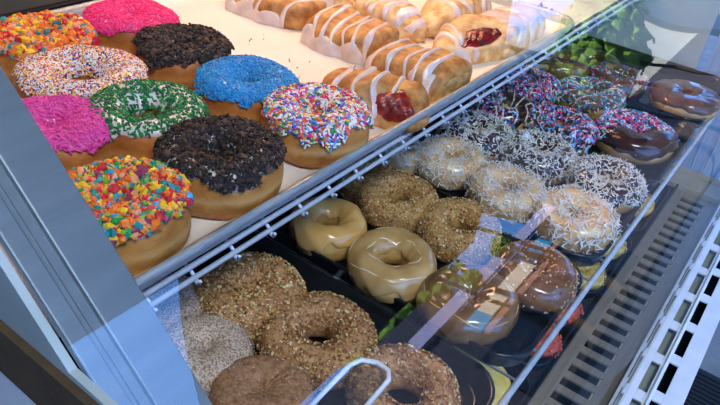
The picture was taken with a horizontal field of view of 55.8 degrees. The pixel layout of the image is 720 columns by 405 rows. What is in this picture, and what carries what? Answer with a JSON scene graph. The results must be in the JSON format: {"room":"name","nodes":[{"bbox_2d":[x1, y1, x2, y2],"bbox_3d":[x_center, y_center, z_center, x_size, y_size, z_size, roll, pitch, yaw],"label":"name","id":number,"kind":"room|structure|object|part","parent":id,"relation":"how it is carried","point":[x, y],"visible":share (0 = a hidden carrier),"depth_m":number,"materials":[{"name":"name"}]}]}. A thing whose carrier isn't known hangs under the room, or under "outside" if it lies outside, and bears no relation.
{"room":"food shop","nodes":[
{"label":"food shop","id":0,"kind":"room"},
{"bbox_2d":[0,66,212,404],"bbox_3d":[-0.152,0.110,0.379,0.459,0.606,0.042,27,39,26],"label":"frame post","id":1,"kind":"object","parent":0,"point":[49,232],"visible":1,"depth_m":0.32,"materials":[{"name":"metal"}]},
{"bbox_2d":[550,200,701,404],"bbox_3d":[0.050,0.097,1.058,0.738,0.002,1.225,27,39,26],"label":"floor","id":2,"kind":"structure","parent":0,"point":[568,384],"depth_m":1.01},
{"bbox_2d":[248,184,678,404],"bbox_3d":[0.005,0.072,1.024,0.637,0.013,1.144,27,39,26],"label":"deck","id":3,"kind":"object","parent":2,"relation":"on","point":[534,377],"depth_m":0.97,"materials":[{"name":"grey metal"}]},
{"bbox_2d":[365,295,529,404],"bbox_3d":[0.074,0.200,0.843,0.252,0.016,0.150,27,39,26],"label":"plastic tray","id":4,"kind":"object","parent":3,"relation":"on","point":[521,393],"visible":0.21,"depth_m":0.83,"materials":[{"name":"black plastic"}]},
{"bbox_2d":[453,346,510,404],"bbox_3d":[0.128,0.215,0.821,0.113,0.022,0.108,-15,40,-28],"label":"pastry","id":5,"kind":"object","parent":4,"relation":"on","point":[502,383],"visible":0.05,"depth_m":0.81,"materials":[{"name":"yellow food"}]},
{"bbox_2d":[517,304,582,370],"bbox_3d":[0.173,0.133,0.958,0.252,0.016,0.168,27,39,26],"label":"plastic tray","id":6,"kind":"object","parent":3,"relation":"on","point":[566,330],"visible":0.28,"depth_m":0.88,"materials":[{"name":"plastic"}]},
{"bbox_2d":[529,326,562,357],"bbox_3d":[0.233,0.175,0.893,0.072,0.028,0.067,21,37,19],"label":"cookie","id":7,"kind":"object","parent":6,"relation":"on","point":[554,346],"visible":0.19,"depth_m":0.87,"materials":[{"name":"red food"}]},
{"bbox_2d":[554,296,583,325],"bbox_3d":[0.279,0.143,0.948,0.067,0.028,0.063,-13,39,-27],"label":"cookie","id":8,"kind":"object","parent":6,"relation":"on","point":[578,310],"visible":0.23,"depth_m":0.93,"materials":[{"name":"red food"}]},
{"bbox_3d":[0.258,0.200,0.882,0.004,0.010,1.143,27,39,26],"label":"deck lip","id":9,"kind":"part","parent":3,"relation":"part of","materials":[{"name":"grey metal"}]},
{"bbox_2d":[576,232,631,298],"bbox_3d":[0.291,0.053,1.097,0.252,0.016,0.200,27,39,26],"label":"plastic tray","id":10,"kind":"object","parent":3,"relation":"on","point":[612,266],"visible":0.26,"depth_m":1.04,"materials":[{"name":"black plastic"}]},
{"bbox_2d":[578,262,605,289],"bbox_3d":[0.336,0.104,1.017,0.066,0.026,0.071,7,34,-1],"label":"cookie","id":11,"kind":"object","parent":10,"relation":"on","point":[587,272],"visible":0.38,"depth_m":1.00,"materials":[{"name":"yellow food"}]},
{"bbox_2d":[603,234,626,259],"bbox_3d":[0.396,0.063,1.088,0.066,0.025,0.068,26,39,26],"label":"cookie","id":12,"kind":"object","parent":10,"relation":"on","point":[623,247],"visible":0.16,"depth_m":1.07,"materials":[{"name":"yellow food"}]},
{"bbox_2d":[529,189,712,404],"bbox_3d":[0.291,0.222,0.869,0.083,0.003,1.145,27,39,26],"label":"grille","id":13,"kind":"object","parent":3,"relation":"attached to","point":[609,382],"visible":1,"depth_m":0.97,"materials":[{"name":"metal"}]},
{"bbox_2d":[623,180,669,236],"bbox_3d":[0.418,-0.033,1.246,0.252,0.016,0.213,27,39,26],"label":"plastic tray","id":14,"kind":"object","parent":3,"relation":"on","point":[664,193],"visible":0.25,"depth_m":1.18,"materials":[{"name":"plastic"}]},
{"bbox_2d":[634,196,654,217],"bbox_3d":[0.480,-0.002,1.197,0.077,0.025,0.074,-8,37,-21],"label":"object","id":15,"kind":"object","parent":14,"relation":"on","point":[649,211],"visible":0.03,"depth_m":1.17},
{"bbox_2d":[571,0,719,68],"bbox_3d":[0.396,-0.527,1.291,0.615,0.810,0.012,27,39,26],"label":"wall","id":16,"kind":"structure","parent":0,"point":[677,31],"depth_m":1.26,"materials":[{"name":"paint"}]},
{"bbox_2d":[142,0,639,313],"bbox_3d":[0.010,-0.243,0.926,0.450,0.016,1.177,27,39,26],"label":"wire shelf","id":17,"kind":"object","parent":16,"relation":"attached to","point":[194,278],"visible":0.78,"depth_m":0.59,"materials":[{"name":"silver metal"}]},
{"bbox_2d":[48,0,574,336],"bbox_3d":[-0.111,-0.169,0.762,0.437,0.021,0.830,27,39,26],"label":"sheet pan","id":18,"kind":"object","parent":17,"relation":"on","point":[144,280],"visible":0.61,"depth_m":0.57,"materials":[{"name":"metal"}]},
{"bbox_2d":[0,0,564,320],"bbox_3d":[-0.111,-0.165,0.765,0.406,0.010,0.800,27,39,26],"label":"liner","id":19,"kind":"object","parent":18,"relation":"in","point":[279,45],"visible":0.18,"depth_m":0.81,"materials":[{"name":"white paper"}]},
{"bbox_2d":[0,9,99,84],"bbox_3d":[-0.315,-0.152,0.670,0.103,0.052,0.109,27,39,26],"label":"doughnut","id":20,"kind":"object","parent":19,"relation":"on","point":[22,36],"visible":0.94,"depth_m":0.65,"materials":[{"name":"multicoloured food"}]},
{"bbox_2d":[21,94,111,170],"bbox_3d":[-0.241,-0.050,0.537,0.097,0.048,0.092,24,38,23],"label":"doughnut","id":21,"kind":"object","parent":19,"relation":"on","point":[78,136],"visible":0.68,"depth_m":0.52,"materials":[{"name":"pink food"}]},
{"bbox_2d":[12,44,148,99],"bbox_3d":[-0.252,-0.105,0.619,0.116,0.046,0.109,-2,35,-13],"label":"doughnut","id":22,"kind":"object","parent":19,"relation":"on","point":[82,71],"visible":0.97,"depth_m":0.61,"materials":[{"name":"multicoloured food"}]},
{"bbox_2d":[67,155,193,275],"bbox_3d":[-0.163,0.008,0.466,0.096,0.052,0.095,0,35,-11],"label":"doughnut","id":23,"kind":"object","parent":19,"relation":"on","point":[142,205],"visible":0.8,"depth_m":0.45,"materials":[{"name":"multicoloured food"}]},
{"bbox_2d":[81,0,179,54],"bbox_3d":[-0.248,-0.190,0.742,0.102,0.047,0.103,3,35,-6],"label":"doughnut","id":24,"kind":"object","parent":19,"relation":"on","point":[116,23],"visible":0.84,"depth_m":0.71,"materials":[{"name":"pink food"}]},
{"bbox_2d":[88,78,209,158],"bbox_3d":[-0.179,-0.066,0.574,0.102,0.047,0.101,-11,38,-24],"label":"doughnut","id":25,"kind":"object","parent":19,"relation":"on","point":[138,111],"visible":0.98,"depth_m":0.56,"materials":[{"name":"green food"}]},
{"bbox_2d":[130,22,234,90],"bbox_3d":[-0.179,-0.148,0.691,0.102,0.050,0.095,-3,36,-14],"label":"doughnut","id":26,"kind":"object","parent":19,"relation":"on","point":[172,52],"visible":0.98,"depth_m":0.66,"materials":[{"name":"black food"}]},
{"bbox_2d":[152,113,287,219],"bbox_3d":[-0.108,-0.030,0.532,0.100,0.050,0.102,18,36,15],"label":"doughnut","id":27,"kind":"object","parent":19,"relation":"on","point":[232,164],"visible":0.98,"depth_m":0.51,"materials":[{"name":"black food"}]},
{"bbox_2d":[193,54,299,124],"bbox_3d":[-0.108,-0.104,0.642,0.100,0.047,0.095,29,40,29],"label":"doughnut","id":28,"kind":"object","parent":19,"relation":"on","point":[234,85],"visible":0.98,"depth_m":0.61,"materials":[{"name":"blue food"}]},
{"bbox_2d":[225,0,326,30],"bbox_3d":[-0.108,-0.265,0.886,0.137,0.035,0.094,27,39,27],"label":"strudel","id":29,"kind":"object","parent":19,"relation":"on","point":[286,14],"visible":0.92,"depth_m":0.85,"materials":[{"name":"brown food"}]},
{"bbox_2d":[261,82,373,168],"bbox_3d":[-0.037,-0.071,0.606,0.101,0.048,0.099,2,35,-7],"label":"doughnut","id":30,"kind":"object","parent":19,"relation":"on","point":[318,124],"visible":0.98,"depth_m":0.58,"materials":[{"name":"multicoloured food"}]},
{"bbox_2d":[326,0,356,7],"bbox_3d":[-0.057,-0.316,0.963,0.138,0.044,0.105,27,39,26],"label":"strudel","id":31,"kind":"object","parent":19,"relation":"on","point":[329,2],"visible":0.21,"depth_m":0.92,"materials":[{"name":"brown food"}]},
{"bbox_2d":[300,4,398,65],"bbox_3d":[-0.009,-0.207,0.818,0.116,0.038,0.100,24,38,23],"label":"strudel","id":32,"kind":"object","parent":19,"relation":"on","point":[340,31],"visible":0.96,"depth_m":0.79,"materials":[{"name":"brown food"}]},
{"bbox_2d":[322,66,429,133],"bbox_3d":[0.015,-0.113,0.684,0.120,0.040,0.074,22,37,21],"label":"turnover","id":33,"kind":"object","parent":19,"relation":"on","point":[391,99],"visible":0.82,"depth_m":0.66,"materials":[{"name":"brown food"}]},
{"bbox_2d":[352,0,426,42],"bbox_3d":[0.043,-0.248,0.889,0.079,0.036,0.129,-21,43,-34],"label":"croissant","id":34,"kind":"object","parent":19,"relation":"on","point":[402,15],"visible":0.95,"depth_m":0.86,"materials":[{"name":"brown food"}]},
{"bbox_2d":[365,38,471,103],"bbox_3d":[0.065,-0.152,0.749,0.106,0.041,0.092,30,40,29],"label":"strudel","id":35,"kind":"object","parent":19,"relation":"on","point":[439,70],"visible":0.82,"depth_m":0.73,"materials":[{"name":"food"}]},
{"bbox_2d":[420,0,491,37],"bbox_3d":[0.132,-0.272,0.934,0.078,0.043,0.190,23,37,22],"label":"turnover","id":36,"kind":"object","parent":19,"relation":"on","point":[436,13],"visible":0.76,"depth_m":0.88,"materials":[{"name":"brown food"}]},
{"bbox_2d":[432,3,545,64],"bbox_3d":[0.174,-0.224,0.875,0.245,0.040,0.086,-25,46,-38],"label":"pastry","id":37,"kind":"object","parent":19,"relation":"on","point":[498,33],"visible":0.89,"depth_m":0.84,"materials":[{"name":"brown food"}]},
{"bbox_2d":[521,0,616,25],"bbox_3d":[0.248,-0.413,1.200,0.422,0.001,0.374,27,39,26],"label":"sheet","id":38,"kind":"object","parent":17,"relation":"on","point":[579,11],"visible":0.64,"depth_m":1.06,"materials":[{"name":"beige paper"}]},
{"bbox_2d":[249,110,719,404],"bbox_3d":[0.072,-0.090,0.961,0.634,0.008,1.177,27,39,26],"label":"wire shelf","id":39,"kind":"object","parent":16,"relation":"attached to","point":[519,379],"visible":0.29,"depth_m":0.71,"materials":[{"name":"silver metal"}]},
{"bbox_2d":[58,227,494,404],"bbox_3d":[-0.080,0.136,0.581,0.346,0.018,0.234,27,39,26],"label":"plastic tray","id":40,"kind":"object","parent":39,"relation":"on","point":[476,384],"visible":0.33,"depth_m":0.62,"materials":[{"name":"plastic"}]},
{"bbox_2d":[143,276,202,329],"bbox_3d":[-0.174,0.094,0.602,0.082,0.036,0.076,-5,36,-18],"label":"doughnut","id":41,"kind":"object","parent":40,"relation":"on","point":[185,301],"visible":0.34,"depth_m":0.59,"materials":[{"name":"beige food"}]},
{"bbox_2d":[166,312,254,395],"bbox_3d":[-0.128,0.126,0.563,0.083,0.038,0.084,3,35,-6],"label":"doughnut","id":42,"kind":"object","parent":40,"relation":"on","point":[207,343],"visible":0.64,"depth_m":0.56,"materials":[{"name":"beige food"}]},
{"bbox_2d":[195,251,306,345],"bbox_3d":[-0.098,0.085,0.623,0.104,0.043,0.102,21,37,19],"label":"doughnut","id":43,"kind":"object","parent":40,"relation":"on","point":[247,290],"visible":0.83,"depth_m":0.61,"materials":[{"name":"brown food"}]},
{"bbox_2d":[208,352,317,404],"bbox_3d":[-0.077,0.153,0.533,0.087,0.038,0.082,-8,37,-21],"label":"doughnut","id":44,"kind":"object","parent":40,"relation":"on","point":[253,379],"visible":0.95,"depth_m":0.53,"materials":[{"name":"brown food"}]},
{"bbox_2d":[256,290,377,390],"bbox_3d":[-0.035,0.118,0.587,0.103,0.042,0.099,12,35,7],"label":"doughnut","id":45,"kind":"object","parent":40,"relation":"on","point":[348,328],"visible":0.95,"depth_m":0.57,"materials":[{"name":"brown food"}]},
{"bbox_2d":[308,357,390,404],"bbox_3d":[-0.009,0.160,0.527,0.037,0.045,0.080,25,38,24],"label":"holder","id":46,"kind":"object","parent":40,"relation":"on","point":[378,363],"visible":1,"depth_m":0.53,"materials":[{"name":"white enamel"},{"name":"metal wire"}]},
{"bbox_2d":[345,343,460,404],"bbox_3d":[0.035,0.155,0.547,0.093,0.041,0.096,-10,38,-24],"label":"doughnut","id":47,"kind":"object","parent":40,"relation":"on","point":[419,373],"visible":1,"depth_m":0.55,"materials":[{"name":"brown food"}]},
{"bbox_2d":[252,173,582,366],"bbox_3d":[0.053,0.045,0.737,0.346,0.018,0.183,27,39,26],"label":"plastic tray","id":48,"kind":"object","parent":39,"relation":"on","point":[530,328],"visible":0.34,"depth_m":0.66,"materials":[{"name":"black plastic"}]},
{"bbox_2d":[289,196,366,260],"bbox_3d":[-0.034,0.026,0.725,0.083,0.038,0.084,-10,38,-24],"label":"doughnut","id":49,"kind":"object","parent":48,"relation":"on","point":[331,226],"visible":0.88,"depth_m":0.70,"materials":[{"name":"beige food"}]},
{"bbox_2d":[334,156,394,204],"bbox_3d":[0.008,-0.027,0.811,0.076,0.037,0.075,24,38,23],"label":"doughnut","id":50,"kind":"object","parent":48,"relation":"on","point":[348,192],"visible":0.44,"depth_m":0.79,"materials":[{"name":"brown food"}]},
{"bbox_2d":[346,227,436,303],"bbox_3d":[0.033,0.062,0.684,0.090,0.038,0.093,-16,40,-30],"label":"doughnut","id":51,"kind":"object","parent":48,"relation":"on","point":[371,258],"visible":0.97,"depth_m":0.66,"materials":[{"name":"beige food"}]},
{"bbox_2d":[355,169,438,233],"bbox_3d":[0.042,-0.002,0.779,0.098,0.039,0.096,16,35,12],"label":"doughnut","id":52,"kind":"object","parent":48,"relation":"on","point":[409,195],"visible":0.88,"depth_m":0.76,"materials":[{"name":"brown food"}]},
{"bbox_2d":[416,197,502,263],"bbox_3d":[0.109,0.030,0.745,0.095,0.038,0.097,26,39,25],"label":"doughnut","id":53,"kind":"object","parent":48,"relation":"on","point":[458,230],"visible":0.94,"depth_m":0.72,"materials":[{"name":"brown food"}]},
{"bbox_2d":[415,263,519,345],"bbox_3d":[0.104,0.096,0.649,0.099,0.038,0.096,-22,44,-35],"label":"doughnut","id":54,"kind":"object","parent":48,"relation":"on","point":[460,303],"visible":1,"depth_m":0.63,"materials":[{"name":"brown food"}]},
{"bbox_2d":[487,240,578,313],"bbox_3d":[0.176,0.073,0.695,0.092,0.038,0.094,16,35,13],"label":"doughnut","id":55,"kind":"object","parent":48,"relation":"on","point":[544,280],"visible":0.97,"depth_m":0.67,"materials":[{"name":"brown food"}]},
{"bbox_2d":[364,106,645,266],"bbox_3d":[0.176,-0.038,0.881,0.346,0.018,0.210,27,39,26],"label":"plastic tray","id":56,"kind":"object","parent":39,"relation":"on","point":[580,260],"visible":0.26,"depth_m":0.79,"materials":[{"name":"plastic"}]},
{"bbox_2d":[376,134,422,174],"bbox_3d":[0.050,-0.063,0.868,0.069,0.041,0.070,12,35,7],"label":"doughnut","id":57,"kind":"object","parent":56,"relation":"on","point":[403,160],"visible":0.54,"depth_m":0.85,"materials":[{"name":"beige food"}]},
{"bbox_2d":[414,133,488,190],"bbox_3d":[0.115,-0.054,0.864,0.098,0.042,0.100,8,34,1],"label":"doughnut","id":58,"kind":"object","parent":56,"relation":"on","point":[445,163],"visible":0.93,"depth_m":0.84,"materials":[{"name":"food"}]},
{"bbox_2d":[435,108,512,162],"bbox_3d":[0.156,-0.092,0.926,0.109,0.045,0.107,8,34,1],"label":"doughnut","id":59,"kind":"object","parent":56,"relation":"on","point":[490,133],"visible":0.81,"depth_m":0.91,"materials":[{"name":"white food"}]},
{"bbox_2d":[463,159,546,223],"bbox_3d":[0.176,-0.014,0.818,0.105,0.043,0.106,4,34,-5],"label":"doughnut","id":60,"kind":"object","parent":56,"relation":"on","point":[510,192],"visible":0.93,"depth_m":0.80,"materials":[{"name":"beige food"}]},
{"bbox_2d":[500,128,578,185],"bbox_3d":[0.235,-0.063,0.898,0.108,0.044,0.106,-10,38,-23],"label":"doughnut","id":61,"kind":"object","parent":56,"relation":"on","point":[536,151],"visible":0.9,"depth_m":0.87,"materials":[{"name":"white food"}]},
{"bbox_2d":[525,181,622,253],"bbox_3d":[0.246,0.017,0.783,0.111,0.046,0.110,-1,35,-11],"label":"doughnut","id":62,"kind":"object","parent":56,"relation":"on","point":[575,220],"visible":0.98,"depth_m":0.76,"materials":[{"name":"beige food"}]},
{"bbox_2d":[565,152,648,214],"bbox_3d":[0.310,-0.026,0.858,0.103,0.044,0.108,-15,40,-29],"label":"doughnut","id":63,"kind":"object","parent":56,"relation":"on","point":[619,181],"visible":0.95,"depth_m":0.84,"materials":[{"name":"white food"}]},
{"bbox_2d":[448,64,695,189],"bbox_3d":[0.313,-0.132,1.043,0.346,0.018,0.240,27,39,26],"label":"plastic tray","id":64,"kind":"object","parent":39,"relation":"on","point":[653,174],"visible":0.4,"depth_m":1.01,"materials":[{"name":"plastic"}]},
{"bbox_2d":[469,88,532,131],"bbox_3d":[0.208,-0.136,1.004,0.099,0.040,0.103,-21,43,-35],"label":"doughnut","id":65,"kind":"object","parent":64,"relation":"on","point":[513,108],"visible":0.73,"depth_m":0.98,"materials":[{"name":"brown food"}]},
{"bbox_2d":[495,66,560,105],"bbox_3d":[0.268,-0.185,1.086,0.104,0.040,0.103,25,38,24],"label":"doughnut","id":66,"kind":"object","parent":64,"relation":"on","point":[538,87],"visible":0.78,"depth_m":1.06,"materials":[{"name":"multicoloured food"}]},
{"bbox_2d":[523,104,597,154],"bbox_3d":[0.285,-0.106,0.974,0.108,0.040,0.106,33,42,32],"label":"doughnut","id":67,"kind":"object","parent":64,"relation":"on","point":[574,126],"visible":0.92,"depth_m":0.95,"materials":[{"name":"multicoloured food"}]},
{"bbox_2d":[556,74,626,120],"bbox_3d":[0.363,-0.168,1.077,0.111,0.041,0.110,-23,44,-36],"label":"doughnut","id":68,"kind":"object","parent":64,"relation":"on","point":[592,96],"visible":0.98,"depth_m":1.05,"materials":[{"name":"multicoloured food"}]},
{"bbox_2d":[595,108,679,164],"bbox_3d":[0.394,-0.097,0.977,0.121,0.044,0.122,9,34,3],"label":"doughnut","id":69,"kind":"object","parent":64,"relation":"on","point":[638,137],"visible":0.98,"depth_m":0.95,"materials":[{"name":"brown food"}]},
{"bbox_3d":[0.323,0.037,0.822,0.007,0.007,1.177,27,39,26],"label":"rod","id":70,"kind":"part","parent":39,"relation":"part of","materials":[{"name":"white metal"}]},
{"bbox_2d":[519,30,719,128],"bbox_3d":[0.460,-0.231,1.214,0.346,0.018,0.238,27,39,26],"label":"plastic tray","id":71,"kind":"object","parent":39,"relation":"on","point":[655,68],"visible":0.34,"depth_m":1.26,"materials":[{"name":"black plastic"}]},
{"bbox_2d":[529,47,589,79],"bbox_3d":[0.347,-0.238,1.179,0.103,0.038,0.101,8,34,1],"label":"doughnut","id":72,"kind":"object","parent":71,"relation":"on","point":[561,65],"visible":0.64,"depth_m":1.14,"materials":[{"name":"brown food"}]},
{"bbox_2d":[573,48,619,68],"bbox_3d":[0.409,-0.241,1.194,0.095,0.038,0.095,0,35,-11],"label":"doughnut","id":73,"kind":"object","parent":71,"relation":"on","point":[595,57],"visible":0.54,"depth_m":1.20,"materials":[{"name":"brown food"}]},
{"bbox_2d":[588,62,648,99],"bbox_3d":[0.434,-0.204,1.145,0.099,0.039,0.098,10,34,4],"label":"doughnut","id":74,"kind":"object","parent":71,"relation":"on","point":[634,83],"visible":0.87,"depth_m":1.12,"materials":[{"name":"brown food"}]},
{"bbox_2d":[648,79,719,121],"bbox_3d":[0.531,-0.168,1.112,0.115,0.037,0.113,12,35,8],"label":"doughnut","id":75,"kind":"object","parent":71,"relation":"on","point":[684,98],"visible":0.99,"depth_m":1.08,"materials":[{"name":"brown food"}]},
{"bbox_2d":[661,163,719,207],"bbox_3d":[0.424,-0.141,1.425,0.695,0.032,0.079,27,39,26],"label":"sill","id":76,"kind":"structure","parent":16,"relation":"attached to","point":[693,182],"depth_m":1.30,"materials":[{"name":"grey metal"}]},
{"bbox_2d":[674,34,719,178],"bbox_3d":[0.670,-0.178,1.264,0.098,0.285,0.024,27,39,26],"label":"post","id":77,"kind":"object","parent":76,"relation":"on","point":[704,157],"visible":0.55,"depth_m":1.30,"materials":[{"name":"silver metal"}]},
{"bbox_2d":[696,35,719,377],"bbox_3d":[0.288,0.670,1.580,4.600,0.020,8.000,27,39,26],"label":"floor","id":78,"kind":"structure","parent":0,"point":[710,363],"depth_m":2.05,"materials":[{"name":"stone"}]},
{"bbox_2d":[683,368,719,404],"bbox_3d":[0.906,0.741,1.557,0.535,0.015,0.845,27,39,26],"label":"floor mat","id":79,"kind":"object","parent":78,"relation":"on","point":[705,388],"visible":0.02,"depth_m":1.88,"materials":[{"name":"black rubber"}]},
{"bbox_3d":[0.111,0.359,1.338,0.800,0.726,1.475,27,39,26],"label":"base cabinet","id":80,"kind":"object","parent":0,"visible":0},
{"bbox_2d":[0,247,118,404],"bbox_3d":[-0.295,0.090,0.453,0.760,0.680,0.008,27,39,26],"label":"display case frame","id":81,"kind":"structure","parent":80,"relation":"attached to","point":[36,368],"depth_m":0.31,"materials":[{"name":"grey metal"}]},
{"bbox_3d":[-0.309,0.202,0.530,0.760,0.408,0.005,27,39,26],"label":"panel","id":82,"kind":"part","parent":81,"relation":"part of","materials":[{"name":"white metal"}]},
{"bbox_2d":[608,220,719,404],"bbox_3d":[0.443,0.218,0.973,0.074,0.098,1.475,27,39,26],"label":"rail","id":83,"kind":"object","parent":80,"relation":"attached to","point":[666,376],"visible":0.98,"depth_m":0.94,"materials":[{"name":"white metal"}]},
{"bbox_2d":[609,191,719,404],"bbox_3d":[0.203,-0.129,0.790,0.456,0.607,1.230,27,39,26],"label":"glass","id":84,"kind":"object","parent":83,"relation":"on","point":[712,218],"visible":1,"depth_m":0.79,"materials":[{"name":"clear glass"}]},
{"bbox_3d":[-0.234,-0.193,1.133,0.013,0.330,1.225,27,39,26],"label":"wall","id":85,"kind":"structure","parent":80,"relation":"on","visible":0},
{"bbox_2d":[0,0,93,17],"bbox_3d":[-0.201,-0.331,1.014,0.036,0.042,1.240,27,39,26],"label":"door track","id":86,"kind":"object","parent":85,"relation":"on","point":[65,3],"visible":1,"depth_m":0.80,"materials":[{"name":"metal"}]},
{"bbox_2d":[0,0,64,14],"bbox_3d":[-0.194,-0.549,0.881,0.013,0.535,1.240,27,39,26],"label":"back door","id":87,"kind":"structure","parent":86,"relation":"attached to","point":[6,6],"depth_m":0.80,"materials":[{"name":"metal"}]},
{"label":"outside","id":88,"kind":"structure","parent":0,"visible":0},
{"bbox_2d":[710,11,719,36],"bbox_3d":[15.714,-4.857,12.513,50.000,0.030,80.000,27,39,26],"label":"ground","id":89,"kind":"structure","parent":88,"point":[715,31],"depth_m":4.78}
]}

